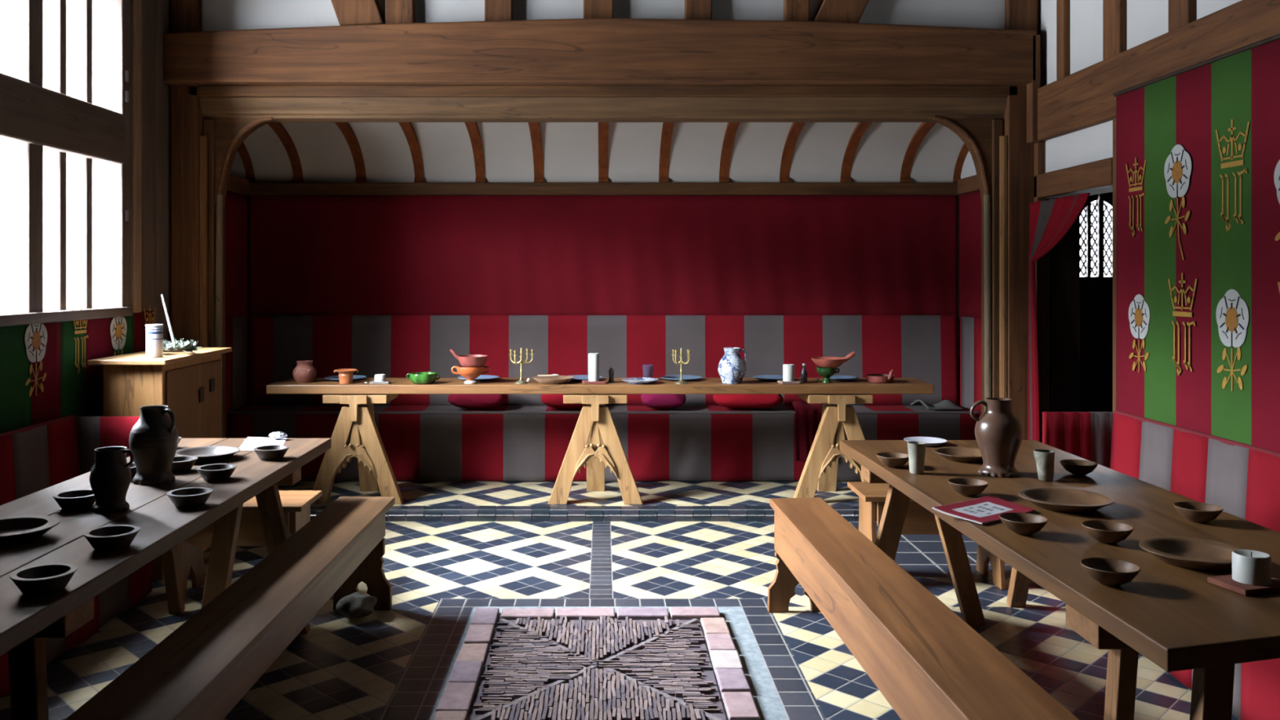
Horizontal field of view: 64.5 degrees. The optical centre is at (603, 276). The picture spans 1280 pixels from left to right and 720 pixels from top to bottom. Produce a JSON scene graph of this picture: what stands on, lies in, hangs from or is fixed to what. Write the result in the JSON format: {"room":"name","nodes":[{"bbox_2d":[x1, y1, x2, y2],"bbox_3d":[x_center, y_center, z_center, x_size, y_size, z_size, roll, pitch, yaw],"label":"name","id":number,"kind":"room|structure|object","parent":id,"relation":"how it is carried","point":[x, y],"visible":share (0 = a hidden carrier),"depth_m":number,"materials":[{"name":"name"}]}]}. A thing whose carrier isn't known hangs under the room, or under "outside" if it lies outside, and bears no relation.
{"room":"historic interior","nodes":[
{"label":"historic interior","id":0,"kind":"room"},
{"bbox_2d":[92,0,247,438],"bbox_3d":[-2.717,-1.050,0.810,0.205,5.300,13.620,0,0,0],"label":"wall","id":1,"kind":"structure","parent":0,"point":[236,204],"depth_m":7.20,"materials":[{"name":"wood"}]},
{"bbox_2d":[0,0,132,326],"bbox_3d":[-2.675,-0.757,4.875,0.170,1.945,1.450,0,0,0],"label":"window","id":2,"kind":"structure","parent":1,"relation":"in","point":[42,126],"depth_m":4.96,"materials":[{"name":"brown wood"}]},
{"bbox_2d":[0,304,155,433],"bbox_3d":[-2.603,0.811,4.165,0.017,1.348,3.430,0,0,0],"label":"tapestry","id":3,"kind":"object","parent":1,"relation":"attached to","point":[46,374],"visible":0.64,"depth_m":4.85,"materials":[{"name":"fabric"}]},
{"bbox_2d":[130,0,141,312],"bbox_3d":[-2.615,-1.100,5.645,0.050,2.600,0.090,0,0,0],"label":"trim","id":4,"kind":"structure","parent":1,"relation":"attached to","point":[135,5],"depth_m":5.62,"materials":[{"name":"brown wood"}]},
{"bbox_2d":[141,0,168,343],"bbox_3d":[-2.627,-0.450,5.900,0.024,3.900,0.400,0,0,0],"label":"wooden post","id":5,"kind":"object","parent":1,"relation":"attached to","point":[154,13],"visible":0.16,"depth_m":5.91,"materials":[{"name":"brown wood"}]},
{"bbox_2d":[168,0,204,346],"bbox_3d":[-2.540,-0.939,6.250,0.200,4.723,0.300,0,0,0],"label":"trim","id":6,"kind":"structure","parent":1,"relation":"attached to","point":[186,118],"depth_m":6.10,"materials":[{"name":"brown wood"}]},
{"bbox_2d":[277,480,861,506],"bbox_3d":[0.000,1.512,6.907,5.380,0.175,1.225,0,0,0],"label":"floor","id":7,"kind":"structure","parent":0,"point":[432,493],"depth_m":6.68,"materials":[{"name":"tile"}]},
{"bbox_2d":[203,119,225,438],"bbox_3d":[-2.402,0.232,6.260,0.065,2.383,0.200,0,0,0],"label":"trim","id":8,"kind":"structure","parent":7,"relation":"on","point":[208,124],"depth_m":6.16,"materials":[{"name":"brown wood"}]},
{"bbox_2d":[213,115,276,207],"bbox_3d":[-2.201,-0.699,6.240,0.358,0.537,0.120,0,0,0],"label":"trim","id":9,"kind":"structure","parent":8,"relation":"attached to","point":[225,129],"depth_m":6.18,"materials":[{"name":"brown wood"}]},
{"bbox_2d":[311,394,404,504],"bbox_3d":[-1.555,1.084,6.537,0.594,0.688,0.473,0,0,0],"label":"trestle","id":10,"kind":"object","parent":7,"relation":"on","point":[357,420],"visible":0.98,"depth_m":6.33,"materials":[{"name":"brown wood"}]},
{"bbox_2d":[266,377,933,394],"bbox_3d":[-0.010,0.706,6.562,4.200,0.058,0.455,0,0,0],"label":"tabletop","id":11,"kind":"object","parent":10,"relation":"on","point":[319,385],"visible":0.84,"depth_m":6.33,"materials":[{"name":"brown wood"}]},
{"bbox_2d":[293,360,316,382],"bbox_3d":[-1.916,0.609,6.499,0.147,0.134,0.147,0,0,0],"label":"clay pot","id":12,"kind":"object","parent":11,"relation":"on","point":[304,371],"visible":1,"depth_m":6.45,"materials":[{"name":"red ceramic"}]},
{"bbox_2d":[717,347,746,383],"bbox_3d":[0.819,0.565,6.450,0.181,0.222,0.181,0,0,9],"label":"jug","id":13,"kind":"object","parent":11,"relation":"on","point":[731,368],"visible":1,"depth_m":6.39,"materials":[{"name":"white ceramic"}]},
{"bbox_2d":[310,506,876,521],"bbox_3d":[0.000,1.447,6.252,5.275,0.049,0.083,0,0,0],"label":"trim","id":14,"kind":"structure","parent":7,"relation":"attached to","point":[411,510],"depth_m":6.22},
{"bbox_2d":[547,394,642,504],"bbox_3d":[-0.050,1.084,6.537,0.594,0.688,0.473,0,0,0],"label":"trestle","id":15,"kind":"object","parent":7,"relation":"on","point":[595,441],"visible":0.99,"depth_m":6.33,"materials":[{"name":"brown wood"}]},
{"bbox_2d":[227,315,978,481],"bbox_3d":[0.000,0.854,7.244,5.222,1.138,0.456,0,0,0],"label":"upholstered bench","id":16,"kind":"object","parent":7,"relation":"on","point":[425,437],"visible":0.7,"depth_m":7.44,"materials":[{"name":"fabric"}]},
{"bbox_2d":[447,394,507,408],"bbox_3d":[-0.890,0.855,7.200,0.416,0.154,0.267,0,0,5],"label":"cushion","id":17,"kind":"object","parent":16,"relation":"on","point":[464,401],"visible":0.62,"depth_m":7.08,"materials":[{"name":"fabric"}]},
{"bbox_2d":[640,394,685,408],"bbox_3d":[0.426,0.863,7.190,0.317,0.138,0.239,0,0,0],"label":"cushion","id":18,"kind":"object","parent":16,"relation":"on","point":[652,401],"visible":0.68,"depth_m":7.08,"materials":[{"name":"fabric"}]},
{"bbox_2d":[712,394,783,408],"bbox_3d":[1.028,0.861,7.200,0.495,0.141,0.271,0,0,0],"label":"cushion","id":19,"kind":"object","parent":16,"relation":"on","point":[732,401],"visible":0.69,"depth_m":7.08,"materials":[{"name":"fabric"}]},
{"bbox_2d":[787,400,822,462],"bbox_3d":[1.456,1.078,7.140,0.257,0.395,0.342,0,0,0],"label":"throw","id":20,"kind":"object","parent":16,"relation":"on","point":[807,415],"visible":0.71,"depth_m":7.00,"materials":[{"name":"fabric"}]},
{"bbox_2d":[792,394,872,497],"bbox_3d":[1.485,1.084,6.537,0.594,0.688,0.473,0,0,0],"label":"trestle","id":21,"kind":"object","parent":7,"relation":"on","point":[820,471],"visible":0.75,"depth_m":6.33,"materials":[{"name":"brown wood"}]},
{"bbox_2d":[981,119,1003,415],"bbox_3d":[2.402,0.232,6.260,0.065,2.383,0.200,0,0,0],"label":"trim","id":22,"kind":"structure","parent":7,"relation":"on","point":[997,124],"depth_m":6.16,"materials":[{"name":"brown wood"}]},
{"bbox_2d":[930,115,993,207],"bbox_3d":[2.201,-0.699,6.240,0.358,0.537,0.120,0,0,0],"label":"trim","id":23,"kind":"structure","parent":22,"relation":"attached to","point":[980,129],"depth_m":6.18,"materials":[{"name":"brown wood"}]},
{"bbox_2d":[201,0,1004,31],"bbox_3d":[0.000,-2.425,6.230,5.640,2.550,0.140,0,0,0],"label":"wall","id":24,"kind":"structure","parent":0,"point":[216,15],"depth_m":6.16,"materials":[{"name":"paint"}]},
{"bbox_2d":[199,135,207,347],"bbox_3d":[-2.425,0.282,6.135,0.052,2.265,0.050,0,0,0],"label":"trim","id":25,"kind":"structure","parent":24,"relation":"attached to","point":[202,139],"depth_m":6.11,"materials":[{"name":"brown wood"}]},
{"bbox_2d":[330,0,385,25],"bbox_3d":[-1.715,-2.263,6.138,0.784,1.515,0.125,0,0,0],"label":"trim","id":26,"kind":"structure","parent":24,"relation":"attached to","point":[348,12],"depth_m":6.08,"materials":[{"name":"brown wood"}]},
{"bbox_2d":[385,0,415,23],"bbox_3d":[-1.228,-2.285,6.145,0.168,1.630,0.110,0,0,0],"label":"trim","id":27,"kind":"structure","parent":24,"relation":"attached to","point":[397,11],"depth_m":6.09,"materials":[{"name":"brown wood"}]},
{"bbox_2d":[484,0,512,21],"bbox_3d":[-0.632,-2.285,6.145,0.164,1.630,0.110,0,0,0],"label":"trim","id":28,"kind":"structure","parent":24,"relation":"attached to","point":[495,10],"depth_m":6.09,"materials":[{"name":"brown wood"}]},
{"bbox_2d":[583,0,613,18],"bbox_3d":[-0.030,-2.285,6.145,0.181,1.630,0.110,0,0,0],"label":"trim","id":29,"kind":"structure","parent":24,"relation":"attached to","point":[592,8],"depth_m":6.09,"materials":[{"name":"brown wood"}]},
{"bbox_2d":[163,17,1036,84],"bbox_3d":[-0.020,-1.347,6.180,5.200,0.385,0.320,0,0,0],"label":"ceiling beam","id":30,"kind":"structure","parent":24,"relation":"attached to","point":[589,51],"depth_m":6.02,"materials":[{"name":"brown wood"}]},
{"bbox_2d":[199,97,1007,122],"bbox_3d":[0.000,-1.025,6.231,5.000,0.120,0.219,0,0,0],"label":"trim","id":31,"kind":"structure","parent":24,"relation":"attached to","point":[282,109],"depth_m":6.15,"materials":[{"name":"brown wood"}]},
{"bbox_2d":[189,84,1017,97],"bbox_3d":[0.000,-1.120,6.220,5.000,0.070,0.240,0,0,0],"label":"trim","id":32,"kind":"structure","parent":24,"relation":"attached to","point":[202,91],"depth_m":6.10,"materials":[{"name":"brown wood"}]},
{"bbox_2d":[684,0,711,19],"bbox_3d":[0.574,-2.285,6.145,0.160,1.630,0.110,0,0,0],"label":"trim","id":33,"kind":"structure","parent":24,"relation":"attached to","point":[694,9],"depth_m":6.09,"materials":[{"name":"brown wood"}]},
{"bbox_2d":[783,0,809,21],"bbox_3d":[1.168,-2.285,6.145,0.144,1.630,0.110,0,0,0],"label":"trim","id":34,"kind":"structure","parent":24,"relation":"attached to","point":[793,10],"depth_m":6.09,"materials":[{"name":"brown wood"}]},
{"bbox_2d":[813,0,869,22],"bbox_3d":[1.749,-2.259,6.138,0.980,1.508,0.125,0,0,0],"label":"trim","id":35,"kind":"structure","parent":24,"relation":"attached to","point":[831,11],"depth_m":6.08,"materials":[{"name":"brown wood"}]},
{"bbox_2d":[999,135,1007,398],"bbox_3d":[2.425,0.282,6.135,0.052,2.265,0.050,0,0,0],"label":"trim","id":36,"kind":"structure","parent":24,"relation":"attached to","point":[1003,139],"depth_m":6.11,"materials":[{"name":"brown wood"}]},
{"bbox_2d":[247,195,959,382],"bbox_3d":[0.000,-0.050,7.595,5.640,3.300,0.150,0,0,0],"label":"wall","id":37,"kind":"structure","parent":0,"point":[247,196],"depth_m":7.52,"materials":[{"name":"paint"}]},
{"bbox_2d":[266,122,303,182],"bbox_3d":[-2.255,-0.890,7.015,0.072,0.430,0.970,0,0,0],"label":"trim","id":38,"kind":"structure","parent":37,"relation":"attached to","point":[293,155],"depth_m":7.31,"materials":[{"name":"brown wood"}]},
{"bbox_2d":[334,122,366,182],"bbox_3d":[-1.789,-0.890,7.015,0.072,0.430,0.970,0,0,0],"label":"trim","id":39,"kind":"structure","parent":37,"relation":"attached to","point":[345,128],"depth_m":7.32,"materials":[{"name":"brown wood"}]},
{"bbox_2d":[398,122,424,182],"bbox_3d":[-1.358,-0.890,7.015,0.072,0.430,0.970,0,0,0],"label":"trim","id":40,"kind":"structure","parent":37,"relation":"attached to","point":[407,128],"depth_m":7.32,"materials":[{"name":"brown wood"}]},
{"bbox_2d":[464,122,485,182],"bbox_3d":[-0.907,-0.890,7.015,0.072,0.430,0.970,0,0,0],"label":"trim","id":41,"kind":"structure","parent":37,"relation":"attached to","point":[472,127],"depth_m":7.32,"materials":[{"name":"brown wood"}]},
{"bbox_2d":[528,122,543,182],"bbox_3d":[-0.475,-0.890,7.015,0.072,0.430,0.970,0,0,0],"label":"trim","id":42,"kind":"structure","parent":37,"relation":"attached to","point":[535,128],"depth_m":7.32,"materials":[{"name":"brown wood"}]},
{"bbox_2d":[248,195,957,315],"bbox_3d":[0.000,-0.145,7.490,5.241,0.930,0.039,0,0,0],"label":"wall hanging","id":43,"kind":"object","parent":37,"relation":"attached to","point":[309,255],"depth_m":7.49,"materials":[{"name":"fabric"}]},
{"bbox_2d":[245,182,961,195],"bbox_3d":[0.000,-0.645,7.470,5.280,0.090,0.100,0,0,0],"label":"trim","id":44,"kind":"structure","parent":37,"relation":"attached to","point":[255,188],"depth_m":7.42,"materials":[{"name":"brown wood"}]},
{"bbox_2d":[598,122,608,182],"bbox_3d":[0.000,-0.890,7.015,0.072,0.430,0.970,0,0,0],"label":"trim","id":45,"kind":"structure","parent":37,"relation":"attached to","point":[602,126],"depth_m":7.33,"materials":[{"name":"brown wood"}]},
{"bbox_2d":[658,122,674,182],"bbox_3d":[0.446,-0.890,7.015,0.072,0.430,0.970,0,0,0],"label":"trim","id":46,"kind":"structure","parent":37,"relation":"attached to","point":[667,128],"depth_m":7.32,"materials":[{"name":"brown wood"}]},
{"bbox_2d":[719,122,739,182],"bbox_3d":[0.892,-0.890,7.015,0.072,0.430,0.970,0,0,0],"label":"trim","id":47,"kind":"structure","parent":37,"relation":"attached to","point":[731,128],"depth_m":7.32,"materials":[{"name":"brown wood"}]},
{"bbox_2d":[779,122,805,182],"bbox_3d":[1.338,-0.890,7.015,0.072,0.430,0.970,0,0,0],"label":"trim","id":48,"kind":"structure","parent":37,"relation":"attached to","point":[796,128],"depth_m":7.32,"materials":[{"name":"brown wood"}]},
{"bbox_2d":[840,122,871,182],"bbox_3d":[1.789,-0.890,7.015,0.072,0.430,0.970,0,0,0],"label":"trim","id":49,"kind":"structure","parent":37,"relation":"attached to","point":[860,128],"depth_m":7.32,"materials":[{"name":"brown wood"}]},
{"bbox_2d":[899,122,937,182],"bbox_3d":[2.230,-0.890,7.015,0.072,0.430,0.970,0,0,0],"label":"trim","id":50,"kind":"structure","parent":37,"relation":"attached to","point":[924,127],"depth_m":7.31,"materials":[{"name":"brown wood"}]},
{"bbox_2d":[243,122,964,182],"bbox_3d":[0.000,-0.948,6.910,5.280,0.545,1.220,0,0,0],"label":"cove","id":51,"kind":"object","parent":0,"point":[570,149],"visible":0.31,"depth_m":7.35,"materials":[{"name":"paint"}]},
{"bbox_2d":[0,521,1238,719],"bbox_3d":[0.000,1.575,0.105,5.680,0.150,12.210,0,0,0],"label":"floor","id":52,"kind":"structure","parent":0,"point":[396,664],"depth_m":4.43,"materials":[{"name":"tile"}]},
{"bbox_2d":[0,414,151,697],"bbox_3d":[-2.322,1.075,3.115,0.415,0.844,3.430,0,0,0],"label":"upholstered bench","id":53,"kind":"object","parent":52,"relation":"on","point":[34,458],"visible":0.36,"depth_m":4.50,"materials":[{"name":"fabric"}]},
{"bbox_2d":[88,347,231,580],"bbox_3d":[-2.325,0.953,5.385,0.380,1.092,0.890,0,0,0],"label":"base cabinet","id":54,"kind":"object","parent":52,"relation":"on","point":[189,384],"visible":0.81,"depth_m":5.12,"materials":[{"name":"brown wood"}]},
{"bbox_2d":[145,324,163,357],"bbox_3d":[-2.265,0.323,5.114,0.084,0.165,0.084,0,0,0],"label":"canister","id":55,"kind":"object","parent":54,"relation":"on","point":[154,332],"visible":1,"depth_m":5.08,"materials":[{"name":"white ceramic"}]},
{"bbox_2d":[0,438,331,719],"bbox_3d":[-1.607,1.129,3.230,0.746,0.758,2.960,0,0,0],"label":"trestle table","id":56,"kind":"object","parent":52,"relation":"on","point":[25,620],"visible":0.56,"depth_m":3.12,"materials":[{"name":"brown wood"}]},
{"bbox_2d":[0,515,59,545],"bbox_3d":[-1.701,0.731,2.902,0.256,0.036,0.256,0,0,0],"label":"plate","id":57,"kind":"object","parent":56,"relation":"on","point":[23,528],"visible":1,"depth_m":2.96,"materials":[{"name":"brown ceramic"}]},
{"bbox_2d":[9,563,77,595],"bbox_3d":[-1.337,0.727,2.422,0.142,0.044,0.142,0,0,0],"label":"bowl","id":58,"kind":"object","parent":56,"relation":"on","point":[50,578],"visible":1,"depth_m":2.40,"materials":[{"name":"black ceramic"}]},
{"bbox_2d":[52,488,95,510],"bbox_3d":[-1.709,0.727,3.292,0.142,0.044,0.142,0,0,0],"label":"bowl","id":59,"kind":"object","parent":56,"relation":"on","point":[81,499],"visible":0.91,"depth_m":3.25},
{"bbox_2d":[89,446,133,513],"bbox_3d":[-1.584,0.651,3.257,0.122,0.196,0.122,0,0,-43],"label":"jug","id":60,"kind":"object","parent":56,"relation":"on","point":[110,475],"visible":1,"depth_m":3.22,"materials":[{"name":"black ceramic"}]},
{"bbox_2d":[83,524,140,551],"bbox_3d":[-1.362,0.727,2.809,0.142,0.044,0.142,0,0,0],"label":"bowl","id":61,"kind":"object","parent":56,"relation":"on","point":[113,537],"visible":1,"depth_m":2.78,"materials":[{"name":"brown ceramic"}]},
{"bbox_2d":[128,404,178,484],"bbox_3d":[-1.647,0.613,3.713,0.167,0.272,0.167,0,0,-14],"label":"jug","id":62,"kind":"object","parent":56,"relation":"on","point":[153,440],"visible":0.98,"depth_m":3.66,"materials":[{"name":"grey ceramic"}]},
{"bbox_2d":[166,487,213,507],"bbox_3d":[-1.355,0.727,3.322,0.142,0.044,0.142,0,0,0],"label":"bowl","id":63,"kind":"object","parent":56,"relation":"on","point":[188,497],"visible":1,"depth_m":3.29,"materials":[{"name":"black ceramic"}]},
{"bbox_2d":[174,445,240,462],"bbox_3d":[-1.631,0.733,4.165,0.264,0.032,0.264,0,0,0],"label":"plate","id":64,"kind":"object","parent":56,"relation":"on","point":[207,453],"visible":0.83,"depth_m":4.22,"materials":[{"name":"grey ceramic"}]},
{"bbox_2d":[195,463,236,481],"bbox_3d":[-1.432,0.727,3.752,0.142,0.044,0.142,0,0,0],"label":"bowl","id":65,"kind":"object","parent":56,"relation":"on","point":[214,472],"visible":1,"depth_m":3.71,"materials":[{"name":"grey ceramic"}]},
{"bbox_2d":[253,444,288,460],"bbox_3d":[-1.368,0.727,4.176,0.142,0.044,0.142,0,0,0],"label":"bowl","id":66,"kind":"object","parent":56,"relation":"on","point":[268,452],"visible":1,"depth_m":4.14,"materials":[{"name":"grey ceramic"}]},
{"bbox_2d":[64,496,395,719],"bbox_3d":[-1.097,1.254,3.204,0.260,0.489,2.910,0,0,1],"label":"bench","id":67,"kind":"object","parent":52,"relation":"on","point":[203,668],"visible":0.91,"depth_m":3.06,"materials":[{"name":"brown wood"}]},
{"bbox_2d":[177,490,322,598],"bbox_3d":[-1.700,1.274,4.805,0.640,0.449,0.350,0,0,0],"label":"bench","id":68,"kind":"object","parent":52,"relation":"on","point":[295,504],"visible":0.32,"depth_m":4.70,"materials":[{"name":"brown wood"}]},
{"bbox_2d":[336,591,377,617],"bbox_3d":[-1.084,1.447,4.455,0.168,0.098,0.167,0,0,0],"label":"rock","id":69,"kind":"object","parent":52,"relation":"on","point":[355,605],"visible":1,"depth_m":4.41,"materials":[{"name":"grey stone"}]},
{"bbox_2d":[433,607,759,719],"bbox_3d":[-0.020,1.487,3.891,1.107,0.026,1.272,0,0,0],"label":"hearth","id":70,"kind":"object","parent":52,"relation":"on","point":[582,664],"visible":1,"depth_m":3.83,"materials":[{"name":"grey stone"}]},
{"bbox_2d":[767,497,1079,719],"bbox_3d":[0.928,1.254,3.191,0.285,0.489,2.892,0,0,-2],"label":"bench","id":71,"kind":"object","parent":52,"relation":"on","point":[928,663],"visible":1,"depth_m":3.02,"materials":[{"name":"brown wood"}]},
{"bbox_2d":[847,481,1005,589],"bbox_3d":[1.610,1.274,5.015,0.720,0.449,0.350,0,0,0],"label":"bench","id":72,"kind":"object","parent":52,"relation":"on","point":[918,520],"visible":0.43,"depth_m":4.90,"materials":[{"name":"brown wood"}]},
{"bbox_2d":[839,440,1279,719],"bbox_3d":[1.527,1.130,3.350,0.915,0.760,2.619,0,0,0],"label":"trestle table","id":73,"kind":"object","parent":52,"relation":"on","point":[1169,615],"visible":0.84,"depth_m":2.73,"materials":[{"name":"brown wood"}]},
{"bbox_2d":[906,440,926,474],"bbox_3d":[1.195,0.691,3.864,0.070,0.116,0.070,0,0,0],"label":"beaker","id":74,"kind":"object","parent":73,"relation":"on","point":[916,450],"visible":1,"depth_m":3.84,"materials":[{"name":"beige ceramic"}]},
{"bbox_2d":[933,446,982,462],"bbox_3d":[1.484,0.734,4.161,0.244,0.030,0.244,0,0,0],"label":"bowl","id":75,"kind":"object","parent":73,"relation":"on","point":[960,454],"visible":0.8,"depth_m":4.22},
{"bbox_2d":[947,477,988,496],"bbox_3d":[1.250,0.726,3.474,0.132,0.046,0.132,0,0,0],"label":"bowl","id":76,"kind":"object","parent":73,"relation":"on","point":[964,486],"visible":1,"depth_m":3.45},
{"bbox_2d":[932,494,1035,524],"bbox_3d":[1.222,0.741,3.232,0.350,0.014,0.202,0,0,-36],"label":"leaflet","id":77,"kind":"object","parent":73,"relation":"on","point":[988,508],"visible":0.98,"depth_m":3.23,"materials":[{"name":"red paper"}]},
{"bbox_2d":[969,397,1022,477],"bbox_3d":[1.502,0.607,3.851,0.171,0.284,0.171,0,0,44],"label":"jug","id":78,"kind":"object","parent":73,"relation":"on","point":[998,433],"visible":1,"depth_m":3.80,"materials":[{"name":"brown ceramic"}]},
{"bbox_2d":[999,512,1048,535],"bbox_3d":[1.225,0.726,2.956,0.132,0.046,0.132,0,0,0],"label":"bowl","id":79,"kind":"object","parent":73,"relation":"on","point":[1020,523],"visible":1,"depth_m":2.94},
{"bbox_2d":[1033,448,1054,481],"bbox_3d":[1.623,0.695,3.723,0.075,0.108,0.074,0,0,0],"label":"cup","id":80,"kind":"object","parent":73,"relation":"on","point":[1044,459],"visible":1,"depth_m":3.70,"materials":[{"name":"beige ceramic"}]},
{"bbox_2d":[1017,487,1114,512],"bbox_3d":[1.504,0.732,3.298,0.284,0.034,0.284,0,0,0],"label":"plate","id":81,"kind":"object","parent":73,"relation":"on","point":[1053,499],"visible":1,"depth_m":3.34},
{"bbox_2d":[1059,459,1097,475],"bbox_3d":[1.799,0.726,3.835,0.132,0.046,0.132,0,0,0],"label":"bowl","id":82,"kind":"object","parent":73,"relation":"on","point":[1075,467],"visible":1,"depth_m":3.81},
{"bbox_2d":[1081,520,1133,543],"bbox_3d":[1.423,0.726,2.861,0.132,0.046,0.132,0,0,0],"label":"bowl","id":83,"kind":"object","parent":73,"relation":"on","point":[1104,531],"visible":1,"depth_m":2.85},
{"bbox_2d":[1080,557,1140,586],"bbox_3d":[1.236,0.726,2.471,0.132,0.046,0.132,0,0,0],"label":"bowl","id":84,"kind":"object","parent":73,"relation":"on","point":[1107,571],"visible":1,"depth_m":2.47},
{"bbox_2d":[1138,536,1244,570],"bbox_3d":[1.553,0.732,2.661,0.260,0.034,0.260,0,0,0],"label":"plate","id":85,"kind":"object","parent":73,"relation":"on","point":[1196,553],"visible":0.86,"depth_m":2.70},
{"bbox_2d":[1173,501,1222,523],"bbox_3d":[1.820,0.726,3.102,0.132,0.046,0.132,0,0,0],"label":"bowl","id":86,"kind":"object","parent":73,"relation":"on","point":[1195,512],"visible":1,"depth_m":3.08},
{"bbox_2d":[1207,549,1279,595],"bbox_3d":[1.565,0.707,2.448,0.150,0.084,0.110,0,0,-14],"label":"pillar candle","id":87,"kind":"object","parent":73,"relation":"on","point":[1251,575],"visible":1,"depth_m":2.42,"materials":[{"name":"white wax"}]},
{"bbox_2d":[1042,409,1279,719],"bbox_3d":[2.322,1.075,3.194,0.415,0.844,3.590,0,0,0],"label":"upholstered bench","id":88,"kind":"object","parent":52,"relation":"on","point":[1242,479],"visible":0.28,"depth_m":4.22,"materials":[{"name":"fabric"}]},
{"bbox_2d":[1080,276,1112,412],"bbox_3d":[3.610,0.200,6.235,1.580,2.800,2.870,0,0,0],"label":"wall","id":89,"kind":"structure","parent":0,"point":[1095,292],"depth_m":7.52,"materials":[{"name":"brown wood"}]},
{"bbox_2d":[1080,191,1112,276],"bbox_3d":[3.675,-0.310,7.535,0.470,0.640,0.090,0,0,0],"label":"window","id":90,"kind":"structure","parent":89,"relation":"in","point":[1105,199],"depth_m":7.52,"materials":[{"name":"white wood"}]},
{"bbox_2d":[959,0,1241,417],"bbox_3d":[2.717,-1.050,4.610,0.205,5.300,6.020,0,0,0],"label":"wall","id":91,"kind":"structure","parent":0,"point":[1146,20],"depth_m":5.92,"materials":[{"name":"paint"}]},
{"bbox_2d":[1002,0,1039,439],"bbox_3d":[2.540,-0.939,6.250,0.200,4.723,0.300,0,0,0],"label":"trim","id":92,"kind":"structure","parent":91,"relation":"attached to","point":[1020,15],"depth_m":6.10,"materials":[{"name":"brown wood"}]},
{"bbox_2d":[1026,34,1040,143],"bbox_3d":[2.572,-1.120,6.060,0.055,0.640,0.080,0,0,0],"label":"trim","id":93,"kind":"structure","parent":91,"relation":"attached to","point":[1032,87],"depth_m":6.02,"materials":[{"name":"brown wood"}]},
{"bbox_2d":[1034,141,1048,442],"bbox_3d":[2.625,0.345,6.075,0.070,2.310,0.050,0,0,0],"label":"trim","id":94,"kind":"structure","parent":91,"relation":"attached to","point":[1041,264],"depth_m":6.05,"materials":[{"name":"brown wood"}]},
{"bbox_2d":[1027,192,1090,441],"bbox_3d":[2.544,0.469,5.694,0.040,1.821,0.750,0,0,0],"label":"curtain","id":95,"kind":"object","parent":91,"relation":"hanging from","point":[1050,220],"visible":0.84,"depth_m":5.93,"materials":[{"name":"fabric"}]},
{"bbox_2d":[1056,0,1070,80],"bbox_3d":[2.630,-2.410,5.775,0.060,2.580,0.090,0,0,0],"label":"trim","id":96,"kind":"structure","parent":91,"relation":"attached to","point":[1063,6],"depth_m":5.73,"materials":[{"name":"brown wood"}]},
{"bbox_2d":[1048,197,1079,412],"bbox_3d":[2.755,0.515,6.054,0.170,1.970,0.029,0,0,0],"label":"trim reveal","id":97,"kind":"structure","parent":91,"relation":"attached to","point":[1064,256],"depth_m":6.04,"materials":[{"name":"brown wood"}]},
{"bbox_2d":[1034,157,1112,197],"bbox_3d":[2.615,-0.540,5.635,0.050,0.140,0.930,0,0,0],"label":"trim","id":98,"kind":"structure","parent":91,"relation":"attached to","point":[1096,174],"depth_m":5.56,"materials":[{"name":"brown wood"}]},
{"bbox_2d":[1112,117,1115,412],"bbox_3d":[2.667,0.345,5.115,0.145,2.310,0.110,0,0,0],"label":"trim","id":99,"kind":"structure","parent":91,"relation":"attached to","point":[1113,118],"depth_m":5.15,"materials":[{"name":"brown wood"}]},
{"bbox_2d":[1102,0,1126,60],"bbox_3d":[2.630,-2.410,5.195,0.060,2.580,0.170,0,0,0],"label":"trim","id":100,"kind":"structure","parent":91,"relation":"attached to","point":[1114,11],"depth_m":5.16,"materials":[{"name":"brown wood"}]},
{"bbox_2d":[1037,0,1279,141],"bbox_3d":[2.610,-0.965,4.150,0.060,0.310,3.900,0,0,0],"label":"wooden beam","id":101,"kind":"structure","parent":91,"relation":"attached to","point":[1082,99],"depth_m":4.82,"materials":[{"name":"brown wood"}]},
{"bbox_2d":[1168,0,1196,31],"bbox_3d":[2.630,-2.410,4.590,0.060,2.580,0.160,0,0,0],"label":"trim","id":102,"kind":"structure","parent":91,"relation":"attached to","point":[1180,12],"depth_m":4.56,"materials":[{"name":"brown wood"}]},
{"bbox_2d":[1112,33,1279,452],"bbox_3d":[2.564,-0.011,3.356,0.021,1.822,3.452,0,0,0],"label":"tapestry","id":103,"kind":"object","parent":91,"relation":"hanging from","point":[1197,150],"visible":0.95,"depth_m":4.33,"materials":[{"name":"fabric"}]},
{"label":"outside","id":104,"kind":"structure","parent":0,"visible":0},
{"bbox_3d":[-3.805,-2.950,6.875,1.890,9.100,0.250,0,0,0],"label":"wall","id":105,"kind":"structure","parent":104,"visible":0},
{"bbox_2d":[0,0,1,312],"bbox_3d":[-4.050,-2.950,6.740,0.120,9.100,0.040,0,0,0],"label":"trim","id":106,"kind":"structure","parent":105,"relation":"attached to","point":[0,0],"depth_m":6.72,"materials":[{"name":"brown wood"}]},
{"bbox_2d":[66,0,71,308],"bbox_3d":[-3.600,-2.950,6.740,0.120,9.100,0.040,0,0,0],"label":"trim","id":107,"kind":"structure","parent":105,"relation":"attached to","point":[68,2],"depth_m":6.72,"materials":[{"name":"brown wood"}]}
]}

